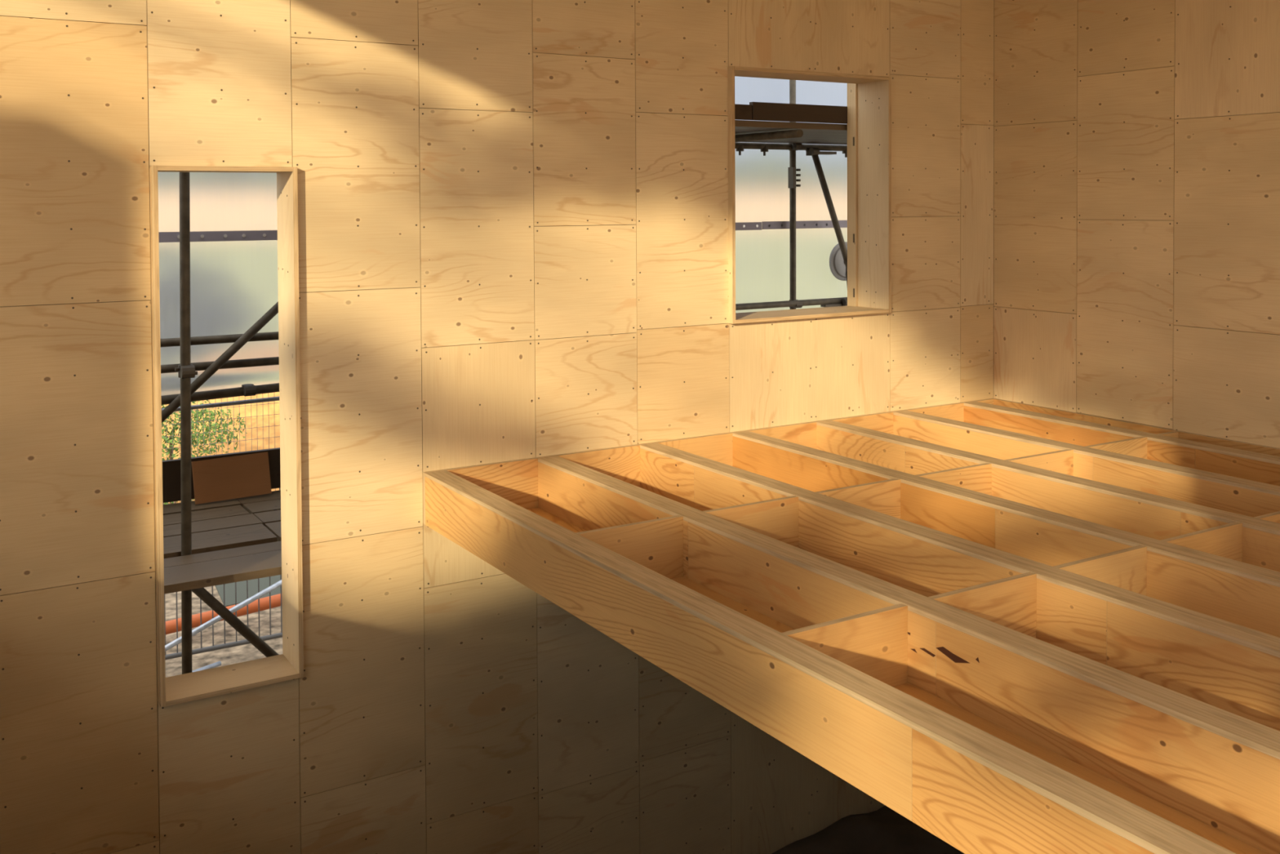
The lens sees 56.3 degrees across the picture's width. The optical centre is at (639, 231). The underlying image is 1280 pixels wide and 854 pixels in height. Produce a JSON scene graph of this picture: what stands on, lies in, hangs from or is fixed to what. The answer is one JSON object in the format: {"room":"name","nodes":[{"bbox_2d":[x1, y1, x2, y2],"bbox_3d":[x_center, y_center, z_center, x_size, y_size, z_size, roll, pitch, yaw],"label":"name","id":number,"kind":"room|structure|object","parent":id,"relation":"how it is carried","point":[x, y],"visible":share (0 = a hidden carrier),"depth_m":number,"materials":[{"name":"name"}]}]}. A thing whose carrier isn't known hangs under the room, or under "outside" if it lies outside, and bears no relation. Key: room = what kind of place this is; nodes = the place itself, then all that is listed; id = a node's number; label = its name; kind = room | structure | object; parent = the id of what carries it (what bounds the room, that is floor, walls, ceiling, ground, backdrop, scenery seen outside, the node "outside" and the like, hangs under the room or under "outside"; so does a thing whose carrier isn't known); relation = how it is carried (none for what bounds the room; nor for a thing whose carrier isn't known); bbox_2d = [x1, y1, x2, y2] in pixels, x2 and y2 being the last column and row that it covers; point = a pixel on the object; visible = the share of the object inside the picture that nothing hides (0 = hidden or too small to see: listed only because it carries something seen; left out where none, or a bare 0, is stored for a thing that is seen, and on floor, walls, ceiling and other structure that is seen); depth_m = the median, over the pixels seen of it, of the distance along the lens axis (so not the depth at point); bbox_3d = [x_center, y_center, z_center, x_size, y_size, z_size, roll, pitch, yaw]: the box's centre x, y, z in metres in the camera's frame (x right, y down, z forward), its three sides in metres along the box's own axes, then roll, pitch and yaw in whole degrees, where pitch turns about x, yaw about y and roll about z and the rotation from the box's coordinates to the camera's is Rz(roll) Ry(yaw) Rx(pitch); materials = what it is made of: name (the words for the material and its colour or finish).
{"room":"construction site","nodes":[
{"label":"construction site","id":0,"kind":"room"},
{"bbox_2d":[161,395,279,411],"bbox_3d":[-2.558,1.028,7.026,4.000,0.086,0.026,-1,2,-32],"label":"rail","id":1,"kind":"object","parent":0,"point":[271,398],"visible":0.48,"depth_m":7.10,"materials":[{"name":"metal"}]},
{"bbox_2d":[164,585,282,677],"bbox_3d":[14.882,4.395,-12.624,120.000,0.039,72.000,-1,2,-32],"label":"yard","id":2,"kind":"structure","parent":0,"point":[246,652],"depth_m":11.53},
{"bbox_2d":[174,172,197,674],"bbox_3d":[-2.201,0.795,5.807,0.108,6.490,0.107,-1,2,-32],"label":"scaffold pole","id":3,"kind":"object","parent":2,"relation":"on","point":[186,371],"visible":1,"depth_m":5.81,"materials":[{"name":"metal"}]},
{"bbox_2d":[163,523,277,558],"bbox_3d":[-2.875,1.597,5.663,2.212,0.037,0.308,-1,2,-32],"label":"board","id":4,"kind":"object","parent":3,"relation":"attached to","point":[255,534],"visible":0.44,"depth_m":6.08,"materials":[{"name":"grey wood"}]},
{"bbox_2d":[191,587,278,657],"bbox_3d":[-2.042,1.962,6.017,0.646,0.717,0.048,-1,2,-32],"label":"brace","id":5,"kind":"object","parent":4,"relation":"attached to","point":[202,593],"visible":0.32,"depth_m":6.00,"materials":[{"name":"metal"}]},
{"bbox_2d":[163,541,281,567],"bbox_3d":[-1.954,1.587,5.870,4.000,0.036,0.150,-1,2,-32],"label":"board","id":6,"kind":"object","parent":3,"relation":"attached to","point":[267,547],"visible":0.22,"depth_m":5.82,"materials":[{"name":"wood"}]},
{"bbox_2d":[161,400,247,504],"bbox_3d":[-6.523,3.031,16.343,2.456,1.619,2.384,-1,2,-32],"label":"clump","id":7,"kind":"object","parent":2,"relation":"on","point":[200,414],"visible":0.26,"depth_m":16.68,"materials":[{"name":"green plant"}]},
{"bbox_2d":[191,661,221,671],"bbox_3d":[-4.025,3.900,10.450,0.040,0.060,0.792,1,2,40],"label":"pole","id":8,"kind":"object","parent":2,"relation":"on","point":[219,663],"visible":0.34,"depth_m":10.66,"materials":[{"name":"silver metal"}]},
{"bbox_2d":[161,393,279,504],"bbox_3d":[-4.111,2.767,16.288,8.037,2.048,0.037,-1,2,-32],"label":"mesh fence","id":9,"kind":"object","parent":2,"relation":"on","point":[251,405],"visible":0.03,"depth_m":15.51,"materials":[{"name":"grey metal"}]},
{"bbox_2d":[162,488,282,659],"bbox_3d":[-3.893,3.068,10.885,3.542,1.701,0.042,-1,2,-32],"label":"barrier fence","id":10,"kind":"object","parent":2,"relation":"on","point":[265,637],"visible":0.1,"depth_m":10.95,"materials":[{"name":"grey metal"}]},
{"bbox_2d":[164,579,281,651],"bbox_3d":[-3.690,3.430,10.806,2.468,1.024,0.048,-1,2,-32],"label":"tube","id":11,"kind":"object","parent":2,"relation":"on","point":[278,584],"visible":0.26,"depth_m":10.79,"materials":[{"name":"silver metal"}]},
{"bbox_2d":[165,593,282,634],"bbox_3d":[-3.781,3.710,11.871,3.712,0.310,0.120,-1,2,-35],"label":"drain pipe","id":12,"kind":"object","parent":2,"relation":"on","point":[171,625],"visible":0.2,"depth_m":11.70,"materials":[{"name":"orange plastic"}]},
{"bbox_2d":[214,574,280,606],"bbox_3d":[-3.861,3.695,12.714,1.250,0.237,0.391,-1,2,-40],"label":"plastic sheeting","id":13,"kind":"object","parent":2,"relation":"on","point":[229,588],"visible":0.21,"depth_m":12.44,"materials":[{"name":"grey plastic"}]},
{"bbox_2d":[787,80,803,309],"bbox_3d":[1.195,0.545,9.208,0.100,6.790,0.107,-1,2,-32],"label":"scaffold pole","id":14,"kind":"object","parent":2,"relation":"on","point":[792,175],"visible":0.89,"depth_m":9.19,"materials":[{"name":"metal"}]},
{"bbox_2d":[157,75,847,395],"bbox_3d":[-0.450,-1.295,8.293,14.000,4.450,0.048,-1,2,-32],"label":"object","id":15,"kind":"object","parent":14,"relation":"hanging from","point":[234,281],"visible":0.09,"depth_m":7.24,"materials":[{"name":"white"}]},
{"bbox_2d":[160,297,847,346],"bbox_3d":[-0.906,0.606,7.857,9.700,0.066,0.107,-1,2,-32],"label":"guardrail","id":16,"kind":"object","parent":14,"relation":"attached to","point":[841,301],"visible":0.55,"depth_m":7.09,"materials":[{"name":"metal"}]},
{"bbox_2d":[161,301,278,422],"bbox_3d":[-2.457,0.799,6.854,1.532,1.381,0.048,-1,2,-32],"label":"brace","id":17,"kind":"object","parent":16,"relation":"attached to","point":[268,316],"visible":0.32,"depth_m":6.88,"materials":[{"name":"metal"}]},
{"bbox_2d":[160,382,279,404],"bbox_3d":[-2.820,0.965,6.686,5.201,0.188,0.107,-1,2,-32],"label":"scaffold ledger","id":18,"kind":"object","parent":17,"relation":"attached to","point":[246,389],"visible":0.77,"depth_m":6.96,"materials":[{"name":"metal"}]},
{"bbox_2d":[160,356,279,373],"bbox_3d":[-2.832,0.784,6.699,5.200,0.055,0.048,-1,2,-32],"label":"guardrail","id":19,"kind":"object","parent":17,"relation":"attached to","point":[168,368],"visible":0.02,"depth_m":6.97,"materials":[{"name":"metal"}]},
{"bbox_2d":[734,142,847,151],"bbox_3d":[1.009,-0.644,9.093,5.300,0.048,0.048,-1,2,-32],"label":"scaffold ledger","id":20,"kind":"object","parent":14,"relation":"attached to","point":[746,145],"visible":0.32,"depth_m":9.13,"materials":[{"name":"metal"}]},
{"bbox_2d":[735,145,743,155],"bbox_3d":[0.745,-0.604,8.932,0.059,0.075,0.059,-1,2,-32],"label":"clip","id":21,"kind":"object","parent":20,"relation":"attached to","point":[740,148],"visible":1,"depth_m":8.91,"materials":[{"name":"grey metal"}]},
{"bbox_2d":[760,145,768,155],"bbox_3d":[0.941,-0.608,9.052,0.059,0.075,0.059,-1,2,-32],"label":"clip","id":22,"kind":"object","parent":20,"relation":"attached to","point":[765,148],"visible":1,"depth_m":9.03,"materials":[{"name":"grey metal"}]},
{"bbox_2d":[734,128,803,142],"bbox_3d":[0.537,-0.607,7.952,0.048,0.048,1.650,-1,2,-32],"label":"transom","id":23,"kind":"object","parent":20,"relation":"attached to","point":[791,133],"visible":0.34,"depth_m":7.48,"materials":[{"name":"metal"}]},
{"bbox_2d":[734,120,847,133],"bbox_3d":[1.349,-0.656,7.681,6.400,0.038,0.240,-1,2,-32],"label":"board","id":24,"kind":"object","parent":23,"relation":"on","point":[739,124],"visible":0.07,"depth_m":7.31,"materials":[{"name":"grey wood"}]},
{"bbox_2d":[734,103,751,119],"bbox_3d":[-0.327,-0.683,6.491,2.300,0.088,0.034,-1,2,-32],"label":"board","id":25,"kind":"object","parent":24,"relation":"on","point":[742,112],"visible":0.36,"depth_m":7.05,"materials":[{"name":"brown wood"}]},
{"bbox_2d":[749,102,847,124],"bbox_3d":[2.019,-0.740,7.930,3.195,0.106,0.034,-1,2,-32],"label":"board","id":26,"kind":"object","parent":24,"relation":"on","point":[761,111],"visible":0.36,"depth_m":7.26,"materials":[{"name":"brown wood"}]},
{"bbox_2d":[734,128,847,135],"bbox_3d":[1.220,-0.660,7.892,6.400,0.038,0.240,-1,2,-32],"label":"board","id":27,"kind":"object","parent":23,"relation":"on","point":[735,131],"visible":0.07,"depth_m":7.75,"materials":[{"name":"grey wood"}]},
{"bbox_2d":[734,132,847,137],"bbox_3d":[1.090,-0.665,8.102,6.400,0.038,0.240,-1,2,-32],"label":"board","id":28,"kind":"object","parent":23,"relation":"on","point":[735,133],"visible":0.02,"depth_m":8.15,"materials":[{"name":"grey wood"}]},
{"bbox_2d":[764,138,847,142],"bbox_3d":[0.831,-0.673,8.523,6.400,0.038,0.240,-1,2,-32],"label":"board","id":29,"kind":"object","parent":23,"relation":"on","point":[775,140],"visible":0.02,"depth_m":8.78,"materials":[{"name":"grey wood"}]},
{"bbox_2d":[786,137,847,140],"bbox_3d":[0.961,-0.669,8.312,6.400,0.038,0.240,-1,2,-32],"label":"board","id":30,"kind":"object","parent":23,"relation":"on","point":[797,138],"visible":0.02,"depth_m":8.47,"materials":[{"name":"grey wood"}]},
{"bbox_2d":[819,151,836,155],"bbox_3d":[1.422,-0.610,9.348,0.210,0.020,0.100,-1,2,-32],"label":"clip","id":31,"kind":"object","parent":20,"relation":"attached to","point":[820,152],"visible":0.57,"depth_m":9.31,"materials":[{"name":"grey metal"}]},
{"bbox_2d":[842,147,847,157],"bbox_3d":[1.631,-0.622,9.476,0.059,0.075,0.059,-1,2,-32],"label":"clip","id":32,"kind":"object","parent":20,"relation":"attached to","point":[845,152],"visible":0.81,"depth_m":9.46,"materials":[{"name":"grey metal"}]},
{"bbox_2d":[743,140,847,144],"bbox_3d":[0.702,-0.678,8.733,6.400,0.038,0.240,-1,2,-32],"label":"board","id":33,"kind":"object","parent":14,"relation":"attached to","point":[757,141],"visible":0.02,"depth_m":9.02,"materials":[{"name":"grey wood"}]},
{"bbox_2d":[805,147,847,270],"bbox_3d":[1.543,0.054,9.329,0.612,1.399,0.107,-1,2,-32],"label":"brace","id":34,"kind":"object","parent":14,"relation":"attached to","point":[814,152],"visible":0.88,"depth_m":9.24,"materials":[{"name":"metal"}]},
{"bbox_2d":[829,241,847,286],"bbox_3d":[1.641,0.305,9.500,0.310,0.441,0.063,-1,2,-32],"label":"round disc","id":35,"kind":"object","parent":34,"relation":"attached to","point":[837,264],"visible":0.39,"depth_m":9.46,"materials":[{"name":"grey plastic"}]},
{"bbox_2d":[0,0,993,853],"bbox_3d":[-0.733,0.862,6.010,7.450,6.250,0.226,-1,2,-32],"label":"wall","id":36,"kind":"structure","parent":0,"point":[513,215],"depth_m":5.71,"materials":[{"name":"brown wood"}]},
{"bbox_2d":[151,165,303,706],"bbox_3d":[-1.847,0.862,5.309,0.605,2.290,0.274,-1,2,-32],"label":"window","id":37,"kind":"structure","parent":36,"relation":"in","point":[289,665],"depth_m":5.36,"materials":[{"name":"brown wood"}]},
{"bbox_2d":[422,398,993,524],"bbox_3d":[0.621,1.237,6.702,3.870,0.247,0.030,-1,2,-32],"label":"beam","id":38,"kind":"structure","parent":36,"relation":"attached to","point":[516,481],"depth_m":6.27,"materials":[{"name":"brown wood"}]},
{"bbox_2d":[727,66,891,324],"bbox_3d":[0.915,-0.206,7.036,1.178,1.427,0.356,-1,2,-32],"label":"window","id":39,"kind":"structure","parent":36,"relation":"in","point":[868,96],"depth_m":7.26,"materials":[{"name":"brown wood"}]},
{"bbox_3d":[-2.729,1.649,5.988,0.048,0.048,1.650,-1,2,-32],"label":"transom","id":40,"kind":"object","parent":36,"relation":"attached to","visible":0},
{"bbox_2d":[162,498,240,515],"bbox_3d":[-3.269,1.584,6.312,2.222,0.037,0.210,-1,2,-32],"label":"board","id":41,"kind":"object","parent":40,"relation":"on","point":[170,508],"visible":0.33,"depth_m":6.76,"materials":[{"name":"grey wood"}]},
{"bbox_2d":[162,447,280,502],"bbox_3d":[-2.599,1.429,6.914,4.000,0.235,0.038,-1,2,-32],"label":"board","id":42,"kind":"object","parent":41,"relation":"on","point":[171,487],"visible":0.02,"depth_m":6.90,"materials":[{"name":"brown wood"}]},
{"bbox_2d":[191,451,271,504],"bbox_3d":[-2.350,1.420,6.896,0.429,0.243,0.072,-1,2,-32],"label":"leaning board","id":43,"kind":"object","parent":41,"relation":"on","point":[224,478],"visible":1,"depth_m":6.89,"materials":[{"name":"brown wood"}]},
{"bbox_2d":[163,505,249,525],"bbox_3d":[-3.150,1.589,6.109,2.212,0.034,0.220,-1,2,-32],"label":"board","id":44,"kind":"object","parent":40,"relation":"on","point":[235,510],"visible":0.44,"depth_m":6.57,"materials":[{"name":"grey wood"}]},
{"bbox_2d":[163,513,262,537],"bbox_3d":[-3.020,1.592,5.907,2.222,0.036,0.220,-1,2,-32],"label":"board","id":45,"kind":"object","parent":40,"relation":"on","point":[172,530],"visible":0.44,"depth_m":6.36,"materials":[{"name":"grey wood"}]},
{"bbox_2d":[164,549,281,594],"bbox_3d":[-1.836,1.591,5.679,4.000,0.037,0.280,-1,2,-32],"label":"board","id":46,"kind":"object","parent":40,"relation":"on","point":[265,564],"visible":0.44,"depth_m":5.55,"materials":[{"name":"brown wood"}]},
{"bbox_2d":[993,0,1279,848],"bbox_3d":[4.666,0.877,4.105,0.251,6.250,8.718,-1,2,-32],"label":"wall","id":47,"kind":"structure","parent":0,"point":[1136,143],"depth_m":6.80,"materials":[{"name":"brown wood"}]},
{"bbox_2d":[991,398,1279,456],"bbox_3d":[3.584,1.247,5.608,0.030,0.247,5.000,-1,2,-32],"label":"beam","id":48,"kind":"structure","parent":47,"relation":"attached to","point":[1112,422],"depth_m":6.79,"materials":[{"name":"brown wood"}]},
{"bbox_3d":[1.616,4.038,2.296,7.450,0.150,9.125,-1,2,-32],"label":"floor","id":49,"kind":"structure","parent":0,"visible":0},
{"bbox_2d":[771,804,964,853],"bbox_3d":[1.247,3.644,6.557,1.800,0.442,0.903,-1,2,-32],"label":"pile","id":50,"kind":"object","parent":49,"relation":"on","point":[883,830],"visible":0.51,"depth_m":6.84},
{"bbox_3d":[1.586,1.240,2.205,7.000,0.450,8.700,-1,2,-32],"label":"floor","id":51,"kind":"structure","parent":0,"visible":0},
{"bbox_2d":[425,470,1235,853],"bbox_3d":[0.330,1.313,3.588,0.108,0.248,4.970,-1,2,-32],"label":"beam","id":52,"kind":"structure","parent":51,"relation":"attached to","point":[977,792],"depth_m":3.24,"materials":[{"name":"brown wood"}]},
{"bbox_2d":[528,507,1267,853],"bbox_3d":[0.585,1.439,3.748,0.488,0.014,4.969,-1,2,-32],"label":"board","id":53,"kind":"object","parent":51,"relation":"attached to","point":[1211,833],"visible":0.22,"depth_m":3.32,"materials":[{"name":"brown wood"}]},
{"bbox_2d":[575,515,683,578],"bbox_3d":[-0.039,1.288,4.757,0.488,0.245,0.026,-1,2,-32],"label":"blocking","id":54,"kind":"object","parent":53,"relation":"on","point":[655,544],"visible":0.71,"depth_m":4.79,"materials":[{"name":"brown wood"}]},
{"bbox_2d":[782,603,907,686],"bbox_3d":[0.632,1.310,3.667,0.488,0.245,0.026,-1,2,-32],"label":"blocking","id":55,"kind":"object","parent":53,"relation":"on","point":[874,643],"visible":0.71,"depth_m":3.70,"materials":[{"name":"brown wood"}]},
{"bbox_2d":[537,455,1279,853],"bbox_3d":[0.838,1.302,3.901,0.109,0.248,4.970,-1,2,-32],"label":"beam","id":56,"kind":"structure","parent":51,"relation":"attached to","point":[1220,768],"depth_m":3.44,"materials":[{"name":"brown wood"}]},
{"bbox_2d":[640,442,1279,731],"bbox_3d":[1.349,1.292,4.215,0.108,0.248,4.970,-1,2,-32],"label":"beam","id":57,"kind":"structure","parent":51,"relation":"attached to","point":[1233,668],"depth_m":4.07,"materials":[{"name":"brown wood"}]},
{"bbox_2d":[732,431,1279,637],"bbox_3d":[1.860,1.282,4.530,0.108,0.248,4.970,-1,2,-32],"label":"beam","id":58,"kind":"structure","parent":51,"relation":"attached to","point":[1242,593],"depth_m":4.87,"materials":[{"name":"brown wood"}]},
{"bbox_2d":[816,420,1279,572],"bbox_3d":[2.371,1.271,4.844,0.108,0.248,4.970,-1,2,-32],"label":"beam","id":59,"kind":"structure","parent":51,"relation":"attached to","point":[1156,517],"depth_m":5.45,"materials":[{"name":"brown wood"}]},
{"bbox_2d":[893,410,1279,517],"bbox_3d":[2.882,1.261,5.159,0.108,0.248,4.970,-1,2,-32],"label":"beam","id":60,"kind":"structure","parent":51,"relation":"attached to","point":[1242,496],"depth_m":5.93,"materials":[{"name":"brown wood"}]},
{"bbox_2d":[964,401,1279,485],"bbox_3d":[3.393,1.251,5.473,0.108,0.248,4.970,-1,2,-32],"label":"beam","id":61,"kind":"structure","parent":51,"relation":"attached to","point":[1225,460],"depth_m":6.50,"materials":[{"name":"brown wood"}]},
{"bbox_3d":[1.095,1.428,4.061,0.491,0.014,4.969,-1,2,-32],"label":"board","id":62,"kind":"object","parent":51,"relation":"attached to","visible":0},
{"bbox_2d":[702,495,798,547],"bbox_3d":[0.471,1.277,5.070,0.491,0.245,0.026,-1,2,-32],"label":"blocking","id":63,"kind":"object","parent":62,"relation":"on","point":[775,518],"visible":0.43,"depth_m":5.11,"materials":[{"name":"brown wood"}]},
{"bbox_2d":[928,572,1036,638],"bbox_3d":[1.141,1.299,3.981,0.491,0.245,0.026,-1,2,-32],"label":"blocking","id":64,"kind":"object","parent":62,"relation":"on","point":[1011,602],"visible":0.43,"depth_m":4.02,"materials":[{"name":"brown wood"}]},
{"bbox_3d":[1.606,1.418,4.376,0.491,0.014,4.969,-1,2,-32],"label":"board","id":65,"kind":"object","parent":51,"relation":"attached to","visible":0},
{"bbox_2d":[816,478,900,518],"bbox_3d":[0.982,1.267,5.384,0.491,0.245,0.026,-1,2,-32],"label":"blocking","id":66,"kind":"object","parent":65,"relation":"on","point":[883,496],"visible":0.43,"depth_m":5.42,"materials":[{"name":"brown wood"}]},
{"bbox_2d":[1053,545,1146,595],"bbox_3d":[1.653,1.289,4.295,0.491,0.245,0.026,-1,2,-32],"label":"blocking","id":67,"kind":"object","parent":65,"relation":"on","point":[1126,568],"visible":0.43,"depth_m":4.33,"materials":[{"name":"brown wood"}]},
{"bbox_3d":[2.117,1.408,4.690,0.491,0.014,4.969,-1,2,-32],"label":"board","id":68,"kind":"object","parent":51,"relation":"attached to","visible":0},
{"bbox_2d":[915,462,991,495],"bbox_3d":[1.493,1.256,5.699,0.491,0.245,0.026,-1,2,-32],"label":"blocking","id":69,"kind":"object","parent":68,"relation":"on","point":[976,477],"visible":0.43,"depth_m":5.74,"materials":[{"name":"brown wood"}]},
{"bbox_2d":[1160,521,1242,561],"bbox_3d":[2.163,1.279,4.610,0.491,0.245,0.026,-1,2,-32],"label":"blocking","id":70,"kind":"object","parent":68,"relation":"on","point":[1225,540],"visible":0.43,"depth_m":4.64,"materials":[{"name":"brown wood"}]},
{"bbox_3d":[2.628,1.397,5.004,0.491,0.014,4.969,-1,2,-32],"label":"board","id":71,"kind":"object","parent":51,"relation":"attached to","visible":0},
{"bbox_2d":[1004,448,1073,475],"bbox_3d":[2.004,1.246,6.013,0.491,0.245,0.026,-1,2,-32],"label":"blocking","id":72,"kind":"object","parent":71,"relation":"on","point":[1061,461],"visible":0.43,"depth_m":6.05,"materials":[{"name":"brown wood"}]},
{"bbox_2d":[1253,511,1279,523],"bbox_3d":[2.674,1.268,4.924,0.491,0.245,0.026,-1,2,-32],"label":"blocking","id":73,"kind":"object","parent":71,"relation":"on","point":[1274,517],"visible":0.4,"depth_m":4.84,"materials":[{"name":"brown wood"}]},
{"bbox_3d":[3.139,1.387,5.319,0.491,0.014,4.969,-1,2,-32],"label":"board","id":74,"kind":"object","parent":51,"relation":"attached to","visible":0},
{"bbox_2d":[1085,436,1146,458],"bbox_3d":[2.515,1.236,6.327,0.491,0.245,0.026,-1,2,-32],"label":"blocking","id":75,"kind":"object","parent":74,"relation":"on","point":[1135,446],"visible":0.36,"depth_m":6.36,"materials":[{"name":"brown wood"}]},
{"bbox_3d":[3.510,1.379,5.547,0.164,0.014,4.969,-1,2,-32],"label":"board","id":76,"kind":"object","parent":51,"relation":"attached to","visible":0},
{"bbox_2d":[1157,431,1178,438],"bbox_3d":[2.887,1.228,6.556,0.164,0.245,0.026,-1,2,-32],"label":"blocking","id":77,"kind":"object","parent":76,"relation":"on","point":[1174,433],"visible":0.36,"depth_m":6.56,"materials":[{"name":"brown wood"}]},
{"bbox_3d":[2.429,1.756,102.974,700.000,0.031,138.000,-1,2,-32],"label":"meadow","id":78,"kind":"object","parent":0,"visible":0},
{"bbox_2d":[161,391,279,503],"bbox_3d":[-6.317,2.861,21.325,11.116,1.759,9.154,-1,2,-32],"label":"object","id":79,"kind":"object","parent":78,"relation":"on","point":[273,408],"visible":0.02,"depth_m":18.73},
{"bbox_3d":[-1.196,1.618,6.931,0.048,0.048,1.650,-1,2,-32],"label":"transom","id":80,"kind":"object","parent":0,"visible":0},
{"bbox_2d":[235,489,280,506],"bbox_3d":[-1.563,1.550,7.361,1.772,0.034,0.210,-1,2,-32],"label":"board","id":81,"kind":"object","parent":80,"relation":"on","point":[275,495],"visible":0.07,"depth_m":6.93,"materials":[{"name":"grey wood"}]},
{"bbox_2d":[243,498,280,514],"bbox_3d":[-1.440,1.553,7.161,1.772,0.037,0.220,-1,2,-32],"label":"board","id":82,"kind":"object","parent":80,"relation":"on","point":[275,504],"visible":0.21,"depth_m":6.73,"materials":[{"name":"grey wood"}]},
{"bbox_2d":[253,509,280,525],"bbox_3d":[-1.314,1.558,6.957,1.772,0.036,0.220,-1,2,-32],"label":"board","id":83,"kind":"object","parent":80,"relation":"on","point":[273,516],"visible":0.14,"depth_m":6.52,"materials":[{"name":"grey wood"}]},
{"bbox_2d":[264,521,281,541],"bbox_3d":[-1.165,1.564,6.715,1.772,0.034,0.308,-1,2,-32],"label":"board","id":84,"kind":"object","parent":80,"relation":"on","point":[274,527],"visible":0.14,"depth_m":6.28,"materials":[{"name":"grey wood"}]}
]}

